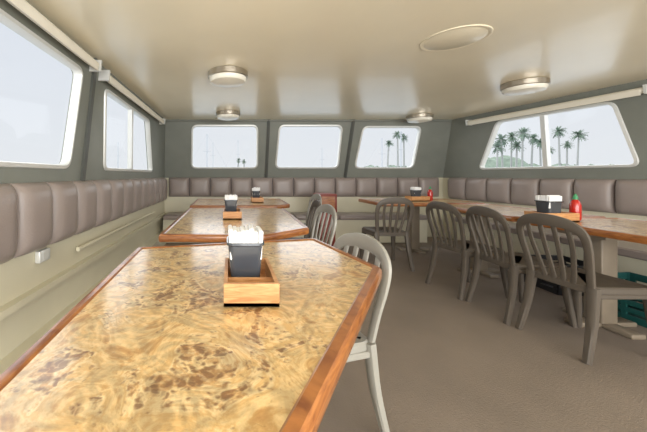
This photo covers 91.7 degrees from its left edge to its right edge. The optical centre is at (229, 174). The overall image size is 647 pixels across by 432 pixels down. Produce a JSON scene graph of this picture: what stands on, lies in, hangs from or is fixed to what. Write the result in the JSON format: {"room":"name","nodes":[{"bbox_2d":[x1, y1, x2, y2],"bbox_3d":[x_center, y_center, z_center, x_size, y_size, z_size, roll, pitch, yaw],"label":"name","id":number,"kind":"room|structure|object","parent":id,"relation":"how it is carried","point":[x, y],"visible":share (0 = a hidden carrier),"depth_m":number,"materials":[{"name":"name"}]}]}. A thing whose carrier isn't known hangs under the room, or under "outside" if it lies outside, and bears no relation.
{"room":"ship interior","nodes":[
{"label":"ship interior","id":0,"kind":"room"},
{"bbox_2d":[0,0,164,360],"bbox_3d":[-1.185,0.090,1.650,0.150,2.080,7.700,0,0,0],"label":"wall","id":1,"kind":"structure","parent":0,"point":[19,275],"depth_m":2.30,"materials":[{"name":"beige paint"}]},
{"bbox_2d":[0,8,82,168],"bbox_3d":[-1.171,-0.425,1.461,0.128,0.769,1.644,0,0,0],"label":"window","id":2,"kind":"structure","parent":1,"relation":"in","point":[6,19],"depth_m":2.05,"materials":[{"name":"white metal"}]},
{"bbox_2d":[6,0,101,71],"bbox_3d":[-1.072,-0.868,1.465,0.098,0.095,1.880,0,0,0],"label":"roller blind","id":3,"kind":"object","parent":2,"relation":"attached to","point":[23,6],"visible":1,"depth_m":1.78,"materials":[{"name":"beige fabric"}]},
{"bbox_2d":[35,248,49,262],"bbox_3d":[-1.181,0.507,1.895,0.037,0.075,0.110,0,0,0],"label":"outlet box","id":4,"kind":"object","parent":1,"relation":"attached to","point":[42,255],"visible":1,"depth_m":1.86,"materials":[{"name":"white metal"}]},
{"bbox_2d":[0,177,166,264],"bbox_3d":[-1.155,0.253,2.260,0.085,0.415,6.320,0,0,0],"label":"cushions","id":5,"kind":"object","parent":1,"relation":"attached to","point":[34,216],"visible":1,"depth_m":2.00,"materials":[{"name":"brown leather"}]},
{"bbox_2d":[0,211,166,320],"bbox_3d":[-1.175,0.642,1.650,0.051,0.175,7.700,0,0,0],"label":"trim","id":6,"kind":"structure","parent":1,"relation":"attached to","point":[17,303],"depth_m":2.25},
{"bbox_2d":[0,230,166,374],"bbox_3d":[-1.130,1.050,1.650,0.140,0.160,7.700,0,0,0],"label":"baseboard","id":7,"kind":"structure","parent":1,"relation":"attached to","point":[7,361],"depth_m":1.88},
{"bbox_2d":[80,58,96,180],"bbox_3d":[-1.145,-0.450,2.440,0.137,1.000,0.054,0,0,-24],"label":"trim","id":8,"kind":"structure","parent":1,"relation":"attached to","point":[94,74],"depth_m":2.42,"materials":[{"name":"grey paint"}]},
{"bbox_2d":[103,89,152,171],"bbox_3d":[-1.172,-0.415,3.620,0.126,0.748,1.860,0,0,0],"label":"window","id":9,"kind":"structure","parent":1,"relation":"in","point":[132,111],"depth_m":3.48,"materials":[{"name":"white metal"}]},
{"bbox_2d":[98,70,165,123],"bbox_3d":[-1.074,-0.848,3.665,0.098,0.095,2.220,0,0,0],"label":"roller blind","id":10,"kind":"object","parent":9,"relation":"attached to","point":[104,75],"visible":0.98,"depth_m":2.99,"materials":[{"name":"beige fabric"}]},
{"bbox_2d":[165,121,451,236],"bbox_3d":[1.350,0.090,5.355,5.100,2.080,0.410,0,0,0],"label":"wall","id":11,"kind":"structure","parent":0,"point":[430,160],"depth_m":5.43,"materials":[{"name":"grey paint"}]},
{"bbox_2d":[191,125,257,168],"bbox_3d":[-0.099,-0.490,5.323,1.212,0.759,0.316,0,0,0],"label":"window","id":12,"kind":"structure","parent":11,"relation":"in","point":[194,126],"depth_m":5.29,"materials":[{"name":"white metal"}]},
{"bbox_2d":[169,177,438,196],"bbox_3d":[1.350,0.223,5.458,4.940,0.355,0.080,0,0,0],"label":"cushions","id":13,"kind":"object","parent":11,"relation":"attached to","point":[178,186],"visible":0.91,"depth_m":5.43,"materials":[{"name":"brown leather"}]},
{"bbox_2d":[165,119,451,121],"bbox_3d":[1.340,-0.940,5.154,4.920,0.042,0.044,0,0,0],"label":"trim","id":14,"kind":"structure","parent":11,"relation":"attached to","point":[166,120],"depth_m":5.13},
{"bbox_2d":[275,125,342,168],"bbox_3d":[1.391,-0.490,5.323,1.153,0.759,0.316,0,0,0],"label":"window","id":15,"kind":"structure","parent":11,"relation":"in","point":[281,126],"depth_m":5.29,"materials":[{"name":"white metal"}]},
{"bbox_2d":[265,119,354,177],"bbox_3d":[1.390,-0.450,5.310,1.510,1.000,0.380,0,0,0],"label":"trim","id":16,"kind":"structure","parent":11,"relation":"attached to","point":[268,122],"depth_m":5.30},
{"bbox_2d":[355,126,420,168],"bbox_3d":[2.788,-0.480,5.327,1.081,0.739,0.309,0,0,0],"label":"window","id":17,"kind":"structure","parent":11,"relation":"in","point":[418,128],"depth_m":5.30,"materials":[{"name":"white metal"}]},
{"bbox_2d":[26,0,646,119],"bbox_3d":[1.900,-0.980,1.550,6.400,0.060,7.500,0,0,0],"label":"ceiling","id":18,"kind":"structure","parent":0,"point":[302,59],"depth_m":2.33,"materials":[{"name":"paint"}]},
{"bbox_2d":[208,66,247,87],"bbox_3d":[-0.020,-0.894,2.780,0.370,0.111,0.370,0,0,0],"label":"ceiling light","id":19,"kind":"object","parent":18,"relation":"attached to","point":[220,76],"depth_m":2.66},
{"bbox_2d":[216,110,239,120],"bbox_3d":[-0.030,-0.894,4.550,0.370,0.111,0.370,0,0,0],"label":"ceiling light","id":20,"kind":"object","parent":18,"relation":"attached to","point":[227,115],"depth_m":4.42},
{"bbox_2d":[406,113,433,122],"bbox_3d":[3.020,-0.894,4.780,0.370,0.111,0.370,0,0,0],"label":"ceiling light","id":21,"kind":"object","parent":18,"relation":"attached to","point":[421,117],"depth_m":4.66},
{"bbox_2d":[420,25,492,51],"bbox_3d":[1.570,-0.946,2.100,0.410,0.008,0.410,0,0,0],"label":"ceiling speaker cover","id":22,"kind":"object","parent":18,"relation":"attached to","point":[462,36],"depth_m":2.07,"materials":[{"name":"beige plastic"}]},
{"bbox_2d":[500,77,550,95],"bbox_3d":[3.020,-0.894,3.080,0.370,0.111,0.370,0,0,0],"label":"ceiling light","id":23,"kind":"object","parent":18,"relation":"attached to","point":[525,86],"depth_m":2.98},
{"bbox_2d":[164,237,646,431],"bbox_3d":[1.900,1.160,1.680,6.320,0.060,7.760,0,0,0],"label":"floor","id":24,"kind":"structure","parent":0,"point":[447,363],"depth_m":1.76,"materials":[{"name":"brown carpet"}]},
{"bbox_2d":[0,238,381,431],"bbox_3d":[0.066,0.753,0.960,1.105,0.754,1.674,0,0,0],"label":"dining table","id":25,"kind":"object","parent":24,"relation":"on","point":[155,346],"visible":0.96,"depth_m":0.65,"materials":[{"name":"brown wood"}]},
{"bbox_2d":[224,224,278,306],"bbox_3d":[0.062,0.277,0.997,0.160,0.203,0.270,0,0,0],"label":"condiment caddy","id":26,"kind":"object","parent":25,"relation":"on","point":[250,280],"visible":1,"depth_m":0.97,"materials":[{"name":"brown wood"}]},
{"bbox_2d":[159,207,308,242],"bbox_3d":[0.075,0.753,2.690,1.089,0.754,1.619,0,0,0],"label":"dining table","id":27,"kind":"object","parent":24,"relation":"on","point":[195,224],"visible":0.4,"depth_m":2.26,"materials":[{"name":"brown wood"}]},
{"bbox_2d":[223,194,241,219],"bbox_3d":[0.020,0.278,2.685,0.160,0.202,0.270,0,0,0],"label":"condiment caddy","id":28,"kind":"object","parent":27,"relation":"on","point":[230,212],"visible":1,"depth_m":2.66,"materials":[{"name":"brown wood"}]},
{"bbox_2d":[190,199,289,207],"bbox_3d":[0.140,0.753,4.260,1.320,0.754,1.080,0,0,0],"label":"dining table","id":29,"kind":"object","parent":24,"relation":"on","point":[199,203],"visible":0.38,"depth_m":4.00,"materials":[{"name":"brown wood"}]},
{"bbox_2d":[251,187,263,202],"bbox_3d":[0.380,0.277,4.235,0.160,0.204,0.270,0,0,0],"label":"condiment caddy","id":30,"kind":"object","parent":29,"relation":"on","point":[255,198],"visible":0.99,"depth_m":4.21,"materials":[{"name":"brown wood"}]},
{"bbox_2d":[163,212,426,242],"bbox_3d":[1.090,0.900,5.230,4.420,0.460,0.520,0,0,0],"label":"bench","id":31,"kind":"object","parent":24,"relation":"on","point":[347,222],"visible":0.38,"depth_m":5.02,"materials":[{"name":"beige plastic"}]},
{"bbox_2d":[281,200,320,239],"bbox_3d":[0.652,0.696,3.098,0.525,0.877,0.460,0,0,4],"label":"dining chair","id":32,"kind":"object","parent":24,"relation":"on","point":[315,204],"visible":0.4,"depth_m":3.18,"materials":[{"name":"beige plastic"}]},
{"bbox_2d":[303,194,321,238],"bbox_3d":[0.952,0.696,4.102,0.525,0.877,0.460,0,0,-4],"label":"dining chair","id":33,"kind":"object","parent":24,"relation":"on","point":[315,196],"visible":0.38,"depth_m":4.23,"materials":[{"name":"grey plastic"}]},
{"bbox_2d":[310,204,336,244],"bbox_3d":[0.612,0.696,2.603,0.525,0.877,0.460,0,0,-6],"label":"dining chair","id":34,"kind":"object","parent":24,"relation":"on","point":[326,208],"visible":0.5,"depth_m":2.59,"materials":[{"name":"grey plastic"}]},
{"bbox_2d":[313,193,336,245],"bbox_3d":[1.500,0.710,4.746,0.280,0.840,0.348,0,0,0],"label":"locker","id":35,"kind":"object","parent":24,"relation":"on","point":[327,198],"visible":0.3,"depth_m":4.60,"materials":[{"name":"red paint"}]},
{"bbox_2d":[333,233,391,431],"bbox_3d":[0.415,0.711,1.407,0.506,0.846,0.444,0,0,-13],"label":"dining chair","id":36,"kind":"object","parent":24,"relation":"on","point":[364,347],"visible":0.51,"depth_m":1.26,"materials":[{"name":"grey metal"}]},
{"bbox_2d":[359,197,414,270],"bbox_3d":[1.949,0.696,3.748,0.460,0.877,0.525,0,0,2],"label":"dining chair","id":37,"kind":"object","parent":24,"relation":"on","point":[376,232],"visible":0.93,"depth_m":3.57,"materials":[{"name":"beige plastic"}]},
{"bbox_2d":[358,199,484,253],"bbox_3d":[2.750,0.753,4.425,1.400,0.754,0.750,0,0,0],"label":"dining table","id":38,"kind":"object","parent":24,"relation":"on","point":[414,231],"visible":0.66,"depth_m":4.44,"materials":[{"name":"brown wood"}]},
{"bbox_2d":[405,186,432,200],"bbox_3d":[2.807,0.273,4.430,0.354,0.212,0.160,0,0,0],"label":"condiment caddy","id":39,"kind":"object","parent":38,"relation":"on","point":[415,192],"visible":0.99,"depth_m":4.37,"materials":[{"name":"brown wood"}]},
{"bbox_2d":[425,201,507,300],"bbox_3d":[2.288,0.696,2.938,0.525,0.877,0.460,0,0,-4],"label":"dining chair","id":40,"kind":"object","parent":24,"relation":"on","point":[465,247],"visible":0.94,"depth_m":2.87,"materials":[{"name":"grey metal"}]},
{"bbox_2d":[465,206,577,327],"bbox_3d":[2.328,0.696,2.462,0.525,0.877,0.460,0,0,4],"label":"dining chair","id":41,"kind":"object","parent":24,"relation":"on","point":[515,262],"visible":0.96,"depth_m":2.38,"materials":[{"name":"beige plastic"}]},
{"bbox_2d":[451,204,605,277],"bbox_3d":[2.990,0.753,3.320,0.859,0.754,1.200,0,0,0],"label":"dining table","id":42,"kind":"object","parent":24,"relation":"on","point":[511,213],"visible":0.5,"depth_m":3.44,"materials":[{"name":"brown wood"}]},
{"bbox_2d":[455,217,646,284],"bbox_3d":[4.191,0.900,2.127,1.143,0.460,5.455,0,0,0],"label":"bench","id":43,"kind":"object","parent":24,"relation":"on","point":[632,257],"visible":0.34,"depth_m":3.29,"materials":[{"name":"beige plastic"}]},
{"bbox_2d":[524,255,582,295],"bbox_3d":[3.300,0.990,3.000,0.404,0.280,0.404,0,0,5],"label":"crate","id":44,"kind":"object","parent":24,"relation":"on","point":[554,288],"visible":0.16,"depth_m":2.97,"materials":[{"name":"black plastic"}]},
{"bbox_2d":[515,213,646,365],"bbox_3d":[2.348,0.696,2.009,0.525,0.877,0.460,0,0,-2],"label":"dining chair","id":45,"kind":"object","parent":24,"relation":"on","point":[596,286],"visible":0.99,"depth_m":1.93,"materials":[{"name":"beige plastic"}]},
{"bbox_2d":[530,218,646,339],"bbox_3d":[2.995,0.753,1.955,0.910,0.754,1.410,0,0,0],"label":"dining table","id":46,"kind":"object","parent":24,"relation":"on","point":[605,234],"visible":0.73,"depth_m":2.21,"materials":[{"name":"brown wood"}]},
{"bbox_2d":[524,194,581,221],"bbox_3d":[2.722,0.267,2.504,0.372,0.223,0.168,0,0,0],"label":"condiment caddy","id":47,"kind":"object","parent":46,"relation":"on","point":[546,204],"visible":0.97,"depth_m":2.46,"materials":[{"name":"brown wood"}]},
{"bbox_2d":[618,272,646,327],"bbox_3d":[3.250,0.980,2.350,0.364,0.300,0.424,0,0,-3],"label":"crate","id":48,"kind":"object","parent":24,"relation":"on","point":[631,310],"visible":0.24,"depth_m":2.34,"materials":[{"name":"teal plastic"}]},
{"bbox_2d":[485,155,529,167],"bbox_3d":[59.264,-0.749,70.000,24.901,7.758,11.591,0,0,0],"label":"island","id":49,"kind":"object","parent":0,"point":[491,162],"visible":0.19,"depth_m":66.96,"materials":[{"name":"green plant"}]},
{"bbox_2d":[443,79,646,238],"bbox_3d":[4.414,0.090,1.640,0.195,2.080,7.787,0,0,-8],"label":"wall","id":50,"kind":"structure","parent":0,"point":[467,145],"depth_m":3.97,"materials":[{"name":"grey paint"}]},
{"bbox_2d":[448,178,646,215],"bbox_3d":[4.325,0.233,2.220,0.084,0.375,6.314,0,0,-8],"label":"cushions","id":51,"kind":"object","parent":50,"relation":"attached to","point":[620,196],"visible":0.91,"depth_m":3.68,"materials":[{"name":"brown leather"}]},
{"bbox_2d":[479,102,638,169],"bbox_3d":[4.072,-0.440,3.930,0.153,0.719,1.702,0,0,-8],"label":"window","id":52,"kind":"structure","parent":50,"relation":"in","point":[544,124],"depth_m":3.85,"materials":[{"name":"white metal"}]},
{"bbox_2d":[465,84,646,125],"bbox_3d":[3.966,-0.838,3.875,0.101,0.095,1.934,0,0,-8],"label":"roller blind","id":53,"kind":"object","parent":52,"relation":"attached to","point":[637,91],"visible":1,"depth_m":3.54,"materials":[{"name":"white fabric"}]},
{"label":"outside","id":54,"kind":"structure","parent":0,"visible":0},
{"bbox_3d":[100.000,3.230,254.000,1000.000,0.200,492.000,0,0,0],"label":"harbour water","id":55,"kind":"object","parent":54,"visible":0},
{"bbox_2d":[334,165,406,166],"bbox_3d":[35.720,0.296,72.000,28.131,5.667,6.690,0,0,0],"label":"shrubs","id":56,"kind":"object","parent":55,"relation":"on","point":[369,165],"visible":0.06,"depth_m":71.64,"materials":[{"name":"green plant"}]},
{"bbox_2d":[384,140,393,166],"bbox_3d":[25.582,-1.293,48.375,1.484,8.807,1.394,0,0,0],"label":"palm tree","id":57,"kind":"object","parent":55,"relation":"on","point":[388,143],"visible":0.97,"depth_m":48.27,"materials":[{"name":"green plant"}]},
{"bbox_2d":[392,131,402,166],"bbox_3d":[27.752,-2.128,49.812,1.685,10.477,1.576,0,0,0],"label":"palm tree","id":58,"kind":"object","parent":55,"relation":"on","point":[396,135],"visible":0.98,"depth_m":49.73,"materials":[{"name":"green plant"}]},
{"bbox_2d":[400,133,407,166],"bbox_3d":[29.776,-2.019,51.455,1.606,10.258,1.729,0,0,0],"label":"palm tree","id":59,"kind":"object","parent":55,"relation":"on","point":[404,138],"visible":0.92,"depth_m":51.33,"materials":[{"name":"green plant"}]},
{"bbox_2d":[492,142,505,166],"bbox_3d":[42.590,-1.090,47.814,2.004,8.400,2.184,0,0,0],"label":"palm tree","id":60,"kind":"object","parent":55,"relation":"on","point":[497,146],"visible":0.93,"depth_m":47.77,"materials":[{"name":"green plant"}]},
{"bbox_2d":[493,134,510,166],"bbox_3d":[43.759,-1.815,48.550,2.192,9.852,2.348,0,0,36],"label":"palm tree","id":61,"kind":"object","parent":55,"relation":"on","point":[501,141],"visible":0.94,"depth_m":48.35,"materials":[{"name":"green plant"}]},
{"bbox_2d":[506,132,519,166],"bbox_3d":[49.153,-2.215,52.299,2.073,10.651,2.036,0,0,10],"label":"palm tree","id":62,"kind":"object","parent":55,"relation":"on","point":[512,138],"visible":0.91,"depth_m":52.30,"materials":[{"name":"green plant"}]},
{"bbox_2d":[509,141,525,166],"bbox_3d":[47.008,-1.344,49.240,2.090,8.909,1.748,0,0,0],"label":"palm tree","id":63,"kind":"object","parent":55,"relation":"on","point":[516,145],"visible":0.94,"depth_m":49.09,"materials":[{"name":"green plant"}]},
{"bbox_2d":[514,127,533,166],"bbox_3d":[46.896,-2.309,48.028,2.061,10.840,2.256,0,0,0],"label":"palm tree","id":64,"kind":"object","parent":55,"relation":"on","point":[523,130],"visible":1,"depth_m":47.99,"materials":[{"name":"green plant"}]},
{"bbox_2d":[528,133,539,166],"bbox_3d":[49.296,-1.831,48.876,1.846,9.884,1.822,0,0,0],"label":"palm tree","id":65,"kind":"object","parent":55,"relation":"on","point":[533,140],"visible":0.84,"depth_m":48.75,"materials":[{"name":"green plant"}]},
{"bbox_2d":[534,138,541,165],"bbox_3d":[51.839,-1.606,50.175,1.866,9.432,1.863,0,0,-11],"label":"palm tree","id":66,"kind":"object","parent":55,"relation":"on","point":[539,141],"visible":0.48,"depth_m":50.14,"materials":[{"name":"green plant"}]},
{"bbox_2d":[552,126,566,165],"bbox_3d":[55.719,-2.614,50.832,1.971,11.450,1.838,0,0,-18],"label":"palm tree","id":67,"kind":"object","parent":55,"relation":"on","point":[557,132],"visible":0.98,"depth_m":50.79,"materials":[{"name":"green plant"}]},
{"bbox_2d":[560,140,573,165],"bbox_3d":[57.213,-1.383,50.944,1.656,8.987,1.610,0,0,0],"label":"palm tree","id":68,"kind":"object","parent":55,"relation":"on","point":[567,144],"visible":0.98,"depth_m":50.81,"materials":[{"name":"green plant"}]},
{"bbox_2d":[529,163,614,166],"bbox_3d":[87.270,0.123,72.000,48.928,6.014,8.454,0,0,0],"label":"shrubs","id":69,"kind":"object","parent":55,"relation":"on","point":[534,164],"visible":0.02,"depth_m":71.56,"materials":[{"name":"green plant"}]},
{"bbox_2d":[570,129,588,165],"bbox_3d":[60.879,-2.410,52.342,2.501,11.042,2.316,0,0,0],"label":"palm tree","id":70,"kind":"object","parent":55,"relation":"on","point":[579,134],"visible":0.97,"depth_m":52.31,"materials":[{"name":"green plant"}]}
]}

